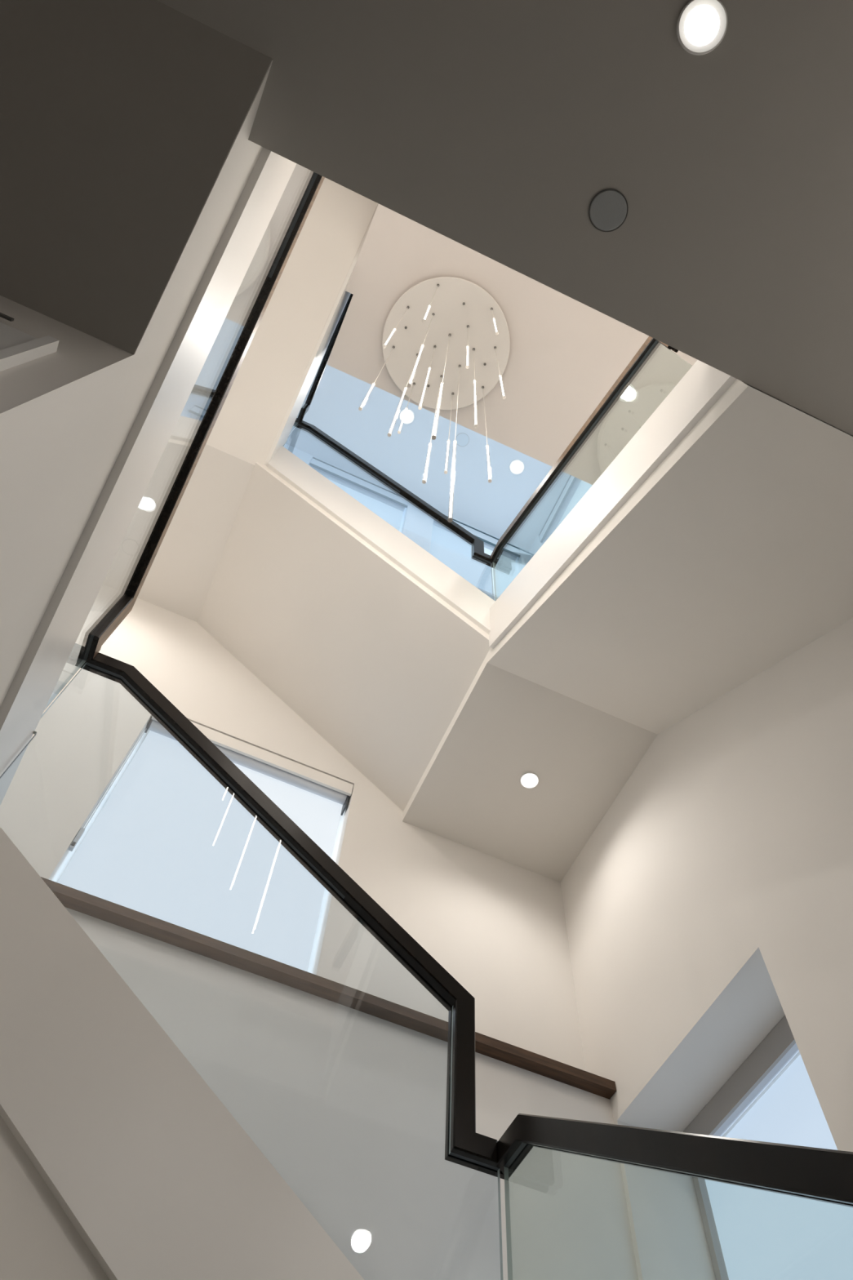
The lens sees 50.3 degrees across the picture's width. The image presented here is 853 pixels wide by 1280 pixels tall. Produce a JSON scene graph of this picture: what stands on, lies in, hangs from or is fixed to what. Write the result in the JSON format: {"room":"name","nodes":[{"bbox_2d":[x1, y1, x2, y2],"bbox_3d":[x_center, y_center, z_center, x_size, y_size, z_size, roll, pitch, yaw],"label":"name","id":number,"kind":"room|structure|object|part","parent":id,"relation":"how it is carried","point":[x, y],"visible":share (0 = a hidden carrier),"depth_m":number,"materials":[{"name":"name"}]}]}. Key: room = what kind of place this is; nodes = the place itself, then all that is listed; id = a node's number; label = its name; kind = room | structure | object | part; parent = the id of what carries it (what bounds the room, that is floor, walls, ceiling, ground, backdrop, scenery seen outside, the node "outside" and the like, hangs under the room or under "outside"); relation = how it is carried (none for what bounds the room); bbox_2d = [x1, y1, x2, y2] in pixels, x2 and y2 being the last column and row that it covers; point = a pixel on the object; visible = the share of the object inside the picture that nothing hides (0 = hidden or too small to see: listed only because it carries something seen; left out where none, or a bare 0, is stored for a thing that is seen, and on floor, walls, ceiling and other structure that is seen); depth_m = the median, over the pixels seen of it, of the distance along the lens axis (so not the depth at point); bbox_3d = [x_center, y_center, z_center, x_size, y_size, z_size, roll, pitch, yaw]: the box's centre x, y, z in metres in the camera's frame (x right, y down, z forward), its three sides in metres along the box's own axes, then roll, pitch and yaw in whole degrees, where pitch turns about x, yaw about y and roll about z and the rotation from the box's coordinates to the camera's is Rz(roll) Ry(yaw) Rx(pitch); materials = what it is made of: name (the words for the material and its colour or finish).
{"room":"stairwell","nodes":[
{"label":"stairwell","id":0,"kind":"room"},
{"bbox_2d":[0,1242,23,1279],"bbox_3d":[-0.532,1.350,0.766,1.343,2.174,0.115,23,-66,-8],"label":"wall","id":1,"kind":"structure","parent":0,"point":[8,1271],"depth_m":1.36,"materials":[{"name":"white paint"}]},
{"bbox_2d":[0,295,132,413],"bbox_3d":[-1.826,-0.419,0.433,2.466,2.985,0.050,23,-66,-8],"label":"wall","id":2,"kind":"structure","parent":0,"point":[78,354],"depth_m":1.76,"materials":[{"name":"white paint"}]},
{"bbox_2d":[0,312,58,371],"bbox_3d":[-1.122,-0.122,0.449,0.782,2.818,0.023,23,-66,-8],"label":"door","id":3,"kind":"structure","parent":2,"relation":"in","point":[17,347],"depth_m":1.66,"materials":[{"name":"grey wood"}]},
{"bbox_3d":[-1.117,-0.105,0.436,0.720,2.780,0.009,23,-66,-8],"label":"panel","id":4,"kind":"part","parent":3,"relation":"part of","materials":[{"name":"white wood"}]},
{"bbox_3d":[-0.776,0.031,0.484,0.022,2.780,0.023,23,-66,-8],"label":"jamb casing","id":5,"kind":"part","parent":3,"relation":"part of","materials":[{"name":"white wood"}]},
{"bbox_2d":[0,337,173,706],"bbox_3d":[-0.890,0.385,0.945,0.002,3.296,1.026,23,-66,-8],"label":"wall","id":6,"kind":"structure","parent":0,"point":[60,446],"depth_m":1.83,"materials":[{"name":"white paint"}]},
{"bbox_2d":[102,430,254,622],"bbox_3d":[-1.502,-0.727,4.863,0.956,0.234,0.969,23,-66,-8],"label":"ceiling","id":7,"kind":"structure","parent":0,"point":[179,580],"depth_m":4.79,"materials":[{"name":"white paint"}]},
{"bbox_2d":[121,538,139,555],"bbox_3d":[-1.580,-0.495,4.846,0.093,0.004,0.093,23,-66,-8],"label":"ceiling speaker","id":8,"kind":"object","parent":7,"relation":"attached to","point":[130,546],"visible":1,"depth_m":4.84,"materials":[{"name":"white paint"}]},
{"bbox_2d":[140,496,156,512],"bbox_3d":[-1.450,-0.707,4.737,0.088,0.007,0.088,23,-66,-8],"label":"recessed light","id":9,"kind":"object","parent":7,"relation":"in","point":[148,504],"visible":0.98,"depth_m":4.74,"materials":[{"name":"white plastic"}]},
{"bbox_2d":[173,163,378,466],"bbox_3d":[-0.925,-2.050,4.924,1.013,1.532,1.617,23,-66,-8],"label":"flight","id":10,"kind":"object","parent":7,"relation":"on","point":[258,415],"visible":0.42,"depth_m":4.72,"materials":[{"name":"white paint"}]},
{"bbox_2d":[289,293,352,433],"bbox_3d":[-0.629,-1.613,5.314,0.040,0.781,0.826,23,-66,-8],"label":"glass railing","id":11,"kind":"object","parent":10,"relation":"attached to","point":[308,400],"visible":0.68,"depth_m":5.48,"materials":[{"name":"black metal"}]},
{"bbox_2d":[0,444,585,1071],"bbox_3d":[-1.347,0.401,4.315,5.050,9.320,0.300,23,-66,-8],"label":"wall","id":12,"kind":"structure","parent":0,"point":[498,926],"depth_m":3.92,"materials":[{"name":"white paint"}]},
{"bbox_2d":[57,715,353,971],"bbox_3d":[-0.850,0.832,3.687,0.990,1.364,0.083,23,-66,-8],"label":"window","id":13,"kind":"structure","parent":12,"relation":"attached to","point":[170,843],"depth_m":3.68,"materials":[{"name":"clear glass"}]},
{"bbox_3d":[-1.276,0.557,3.738,0.009,0.750,0.002,23,-66,-8],"label":"bead chain","id":14,"kind":"part","parent":13,"relation":"part of","materials":[{"name":"grey"}]},
{"bbox_2d":[309,457,408,530],"bbox_3d":[-0.666,-1.080,7.690,0.972,1.859,0.084,23,-66,-8],"label":"roller blind","id":15,"kind":"object","parent":12,"relation":"attached to","point":[389,506],"visible":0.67,"depth_m":8.35,"materials":[{"name":"white fabric"}]},
{"bbox_2d":[327,478,403,530],"bbox_3d":[-0.683,-1.020,7.637,0.948,1.670,0.002,23,-66,-8],"label":"shade","id":16,"kind":"object","parent":12,"relation":"attached to","point":[392,513],"depth_m":8.30,"materials":[{"name":"white fabric"}]},
{"bbox_2d":[429,515,520,596],"bbox_3d":[0.430,-0.621,7.857,0.892,1.859,0.084,23,-66,-8],"label":"window","id":17,"kind":"structure","parent":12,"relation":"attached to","point":[446,546],"depth_m":8.12,"materials":[{"name":"clear glass"}]},
{"bbox_2d":[64,906,638,1279],"bbox_3d":[-0.866,1.761,1.550,3.100,3.205,0.131,23,-66,-8],"label":"wall","id":18,"kind":"structure","parent":0,"point":[348,1105],"depth_m":2.73,"materials":[{"name":"white paint"}]},
{"bbox_2d":[40,876,616,1099],"bbox_3d":[-0.787,1.043,3.003,3.098,0.037,0.179,23,-66,-8],"label":"window ledge","id":19,"kind":"object","parent":18,"relation":"on","point":[73,899],"visible":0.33,"depth_m":3.02,"materials":[{"name":"brown wood"}]},
{"bbox_2d":[285,364,569,551],"bbox_3d":[0.122,-4.421,7.223,5.250,0.200,6.991,23,-66,-8],"label":"ceiling","id":20,"kind":"structure","parent":0,"point":[491,508],"depth_m":8.42,"materials":[{"name":"blue paint"}]},
{"bbox_2d":[399,408,414,424],"bbox_3d":[-0.178,-2.034,8.262,0.140,0.007,0.140,23,-66,-8],"label":"recessed light","id":21,"kind":"object","parent":20,"relation":"in","point":[408,419],"visible":0.9,"depth_m":8.26,"materials":[{"name":"white"}]},
{"bbox_2d":[455,432,469,446],"bbox_3d":[0.330,-1.837,8.333,0.125,0.004,0.125,23,-66,-8],"label":"ceiling speaker","id":22,"kind":"object","parent":20,"relation":"attached to","point":[462,438],"visible":0.95,"depth_m":8.33,"materials":[{"name":"grey plastic"}]},
{"bbox_2d":[509,459,524,474],"bbox_3d":[0.838,-1.603,8.419,0.140,0.007,0.140,23,-66,-8],"label":"recessed light","id":23,"kind":"object","parent":20,"relation":"in","point":[516,465],"visible":1,"depth_m":8.42,"materials":[{"name":"white"}]},
{"bbox_2d":[156,0,852,435],"bbox_3d":[0.288,-2.966,1.421,4.650,0.340,4.083,23,-66,-8],"label":"ceiling","id":24,"kind":"structure","parent":0,"point":[495,127],"depth_m":2.10,"materials":[{"name":"paint"}]},
{"bbox_2d":[588,188,628,231],"bbox_3d":[0.431,-1.018,2.153,0.093,0.004,0.093,23,-66,-8],"label":"ceiling speaker","id":25,"kind":"object","parent":24,"relation":"attached to","point":[609,208],"visible":1,"depth_m":2.15,"materials":[{"name":"grey"}]},
{"bbox_2d":[676,0,728,55],"bbox_3d":[0.604,-1.345,1.987,0.110,0.007,0.110,23,-66,-8],"label":"recessed light","id":26,"kind":"object","parent":24,"relation":"in","point":[702,24],"visible":1,"depth_m":1.99,"materials":[{"name":"white plastic"}]},
{"bbox_2d":[326,204,697,484],"bbox_3d":[0.289,-3.819,4.297,4.800,0.660,5.043,23,-66,-8],"label":"ceiling","id":27,"kind":"structure","parent":0,"point":[566,354],"depth_m":4.99,"materials":[{"name":"beige paint"}]},
{"bbox_2d":[358,276,510,522],"bbox_3d":[0.048,-1.027,3.740,0.696,2.768,0.696,23,-66,-8],"label":"chandelier","id":28,"kind":"object","parent":27,"relation":"hanging from","point":[446,340],"visible":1,"depth_m":4.92,"materials":[{"name":"silver metal"}]},
{"bbox_3d":[-0.152,-1.252,3.755,0.013,0.534,0.013,23,-66,-8],"label":"light rod","id":29,"kind":"part","parent":28,"relation":"part of","materials":[{"name":"white glass"}]},
{"bbox_3d":[-0.113,-0.924,3.638,0.013,0.899,0.013,23,-66,-8],"label":"light rod","id":30,"kind":"part","parent":28,"relation":"part of","materials":[{"name":"white glass"}]},
{"bbox_3d":[-0.036,-1.021,3.353,0.013,0.914,0.013,23,-66,-8],"label":"light rod","id":31,"kind":"part","parent":28,"relation":"part of","materials":[{"name":"white glass"}]},
{"bbox_3d":[-0.005,-1.079,3.860,0.013,0.918,0.013,23,-66,-8],"label":"light rod","id":32,"kind":"part","parent":28,"relation":"part of","materials":[{"name":"white glass"}]},
{"bbox_3d":[0.002,-1.276,3.547,0.013,0.526,0.013,23,-66,-8],"label":"light rod","id":33,"kind":"part","parent":28,"relation":"part of","materials":[{"name":"white glass"}]},
{"bbox_3d":[0.042,-0.806,3.147,0.013,0.906,0.013,23,-66,-8],"label":"light rod","id":34,"kind":"part","parent":28,"relation":"part of","materials":[{"name":"white glass"}]},
{"bbox_3d":[0.086,-0.534,2.952,0.013,0.920,0.013,23,-66,-8],"label":"light rod","id":35,"kind":"part","parent":28,"relation":"part of","materials":[{"name":"clear plastic"}]},
{"bbox_3d":[0.177,-1.223,3.917,0.013,0.575,0.013,23,-66,-8],"label":"light rod","id":36,"kind":"part","parent":28,"relation":"part of","materials":[{"name":"white glass"}]},
{"bbox_3d":[0.195,-0.954,3.627,0.013,0.912,0.013,23,-66,-8],"label":"light rod","id":37,"kind":"part","parent":28,"relation":"part of","materials":[{"name":"white glass"}]},
{"bbox_3d":[0.316,-1.441,4.166,0.013,0.541,0.013,23,-66,-8],"label":"light rod","id":38,"kind":"part","parent":28,"relation":"part of","materials":[{"name":"white glass"}]},
{"bbox_2d":[618,383,635,402],"bbox_3d":[1.110,-1.377,5.053,0.110,0.007,0.110,23,-66,-8],"label":"recessed light","id":39,"kind":"object","parent":27,"relation":"in","point":[628,394],"visible":0.66,"depth_m":5.06,"materials":[{"name":"white plastic"}]},
{"bbox_2d":[402,656,657,882],"bbox_3d":[0.459,0.578,4.256,0.833,0.263,0.923,23,-66,-8],"label":"ceiling","id":40,"kind":"structure","parent":0,"point":[507,726],"depth_m":4.12,"materials":[{"name":"paint"}]},
{"bbox_2d":[197,445,495,810],"bbox_3d":[-0.446,-0.120,4.654,1.380,1.350,1.004,23,-66,-8],"label":"flight","id":41,"kind":"object","parent":40,"relation":"on","point":[373,641],"visible":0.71,"depth_m":4.43,"materials":[{"name":"white paint"}]},
{"bbox_2d":[282,420,493,599],"bbox_3d":[-0.228,-0.751,4.950,1.332,1.573,0.040,23,-66,-8],"label":"glass railing","id":42,"kind":"object","parent":41,"relation":"attached to","point":[478,554],"visible":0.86,"depth_m":5.21,"materials":[{"name":"black metal"}]},
{"bbox_2d":[520,772,539,788],"bbox_3d":[0.469,0.639,4.136,0.088,0.007,0.088,23,-66,-8],"label":"recessed light","id":43,"kind":"object","parent":40,"relation":"in","point":[529,780],"visible":1,"depth_m":4.14,"materials":[{"name":"white"}]},
{"bbox_2d":[528,475,569,559],"bbox_3d":[2.360,-2.845,6.171,0.250,2.860,6.491,23,-66,-8],"label":"wall","id":44,"kind":"structure","parent":0,"point":[536,545],"depth_m":8.57,"materials":[{"name":"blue paint"}]},
{"bbox_2d":[538,475,592,542],"bbox_3d":[1.313,-1.076,7.598,0.084,1.859,1.192,23,-66,-8],"label":"roller blind","id":45,"kind":"object","parent":44,"relation":"attached to","point":[575,488],"visible":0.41,"depth_m":8.35,"materials":[{"name":"white fabric"}]},
{"bbox_2d":[555,480,592,529],"bbox_3d":[1.342,-1.030,7.535,0.002,1.670,1.168,23,-66,-8],"label":"shade","id":46,"kind":"object","parent":44,"relation":"attached to","point":[581,486],"depth_m":8.25,"materials":[{"name":"white fabric"}]},
{"bbox_2d":[560,617,852,1279],"bbox_3d":[2.091,-0.868,1.959,0.400,6.460,6.491,23,-66,-8],"label":"wall","id":47,"kind":"structure","parent":0,"point":[710,904],"depth_m":3.00,"materials":[{"name":"white paint"}]},
{"bbox_2d":[486,360,852,734],"bbox_3d":[0.917,-0.205,3.334,0.852,1.507,1.483,23,-66,-8],"label":"flight","id":48,"kind":"object","parent":47,"relation":"attached to","point":[716,546],"visible":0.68,"depth_m":2.99,"materials":[{"name":"paint"}]},
{"bbox_2d":[490,336,692,600],"bbox_3d":[0.659,-0.744,3.756,0.040,1.741,1.726,23,-66,-8],"label":"handrail","id":49,"kind":"object","parent":48,"relation":"attached to","point":[651,344],"visible":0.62,"depth_m":3.98,"materials":[{"name":"black metal"}]},
{"bbox_2d":[721,1051,800,1137],"bbox_3d":[1.120,1.754,2.260,0.060,1.562,0.868,23,-66,-8],"label":"window","id":50,"kind":"structure","parent":47,"relation":"in","point":[798,1054],"depth_m":2.96,"materials":[{"name":"grey metal"}]},
{"bbox_2d":[683,1015,852,1279],"bbox_3d":[1.037,1.718,2.250,0.087,1.552,0.864,23,-66,-8],"label":"window","id":51,"kind":"structure","parent":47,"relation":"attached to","point":[751,1233],"depth_m":2.74,"materials":[{"name":"glass"}]},
{"bbox_3d":[-0.566,-0.549,6.470,3.250,0.650,0.121,23,-66,-8],"label":"wall","id":52,"kind":"structure","parent":0,"visible":0},
{"bbox_2d":[475,586,498,599],"bbox_3d":[-0.545,-0.709,6.772,3.250,0.035,0.151,23,-66,-8],"label":"window ledge","id":53,"kind":"object","parent":52,"relation":"on","point":[489,594],"visible":0.02,"depth_m":6.88,"materials":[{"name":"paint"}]},
{"bbox_3d":[-1.673,0.711,1.883,0.915,0.200,0.660,23,-66,-8],"label":"floor","id":54,"kind":"structure","parent":0,"visible":0},
{"bbox_2d":[0,0,296,804],"bbox_3d":[-1.179,-0.558,2.215,0.938,1.742,2.042,23,-66,-8],"label":"flight","id":55,"kind":"object","parent":54,"relation":"on","point":[137,202],"visible":0.71,"depth_m":1.99,"materials":[{"name":"paint"}]},
{"bbox_2d":[44,170,324,710],"bbox_3d":[-0.688,-0.766,2.803,0.042,1.670,1.601,23,-66,-8],"label":"glass railing","id":56,"kind":"object","parent":55,"relation":"attached to","point":[112,617],"visible":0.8,"depth_m":3.02,"materials":[{"name":"black metal"}]},
{"bbox_3d":[-0.307,-0.282,-1.340,5.250,0.200,7.091,23,-66,-8],"label":"floor","id":57,"kind":"structure","parent":0,"visible":0},
{"bbox_3d":[0.766,1.283,0.219,0.857,1.566,1.455,23,-66,-8],"label":"flight","id":58,"kind":"object","parent":57,"relation":"on","visible":0},
{"bbox_2d":[497,1113,852,1279],"bbox_3d":[0.381,0.905,0.855,0.042,1.713,1.331,23,-66,-8],"label":"glass railing","id":59,"kind":"object","parent":58,"relation":"attached to","point":[818,1174],"visible":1,"depth_m":1.27,"materials":[{"name":"black metal"}]},
{"bbox_3d":[0.382,0.912,0.832,0.010,1.665,1.262,23,-66,-8],"label":"glass panel","id":60,"kind":"part","parent":59,"relation":"part of","materials":[{"name":"grey"}]},
{"bbox_3d":[0.398,0.733,1.216,0.042,0.913,1.331,23,-66,-8],"label":"handrail","id":61,"kind":"part","parent":59,"relation":"part of","materials":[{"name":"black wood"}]},
{"bbox_3d":[0.335,2.037,1.101,0.820,0.220,0.760,23,-66,-8],"label":"floor","id":62,"kind":"structure","parent":0,"visible":0},
{"bbox_2d":[0,826,364,1279],"bbox_3d":[-0.604,1.261,1.666,1.393,1.468,0.805,23,-66,-8],"label":"flight","id":63,"kind":"object","parent":62,"relation":"on","point":[118,1161],"visible":1,"depth_m":1.57,"materials":[{"name":"white paint"}]},
{"bbox_2d":[0,652,504,1279],"bbox_3d":[-0.444,0.670,2.081,1.390,1.703,0.046,23,-66,-8],"label":"glass railing","id":64,"kind":"object","parent":63,"relation":"attached to","point":[465,1147],"visible":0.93,"depth_m":2.30,"materials":[{"name":"black metal"}]}
]}

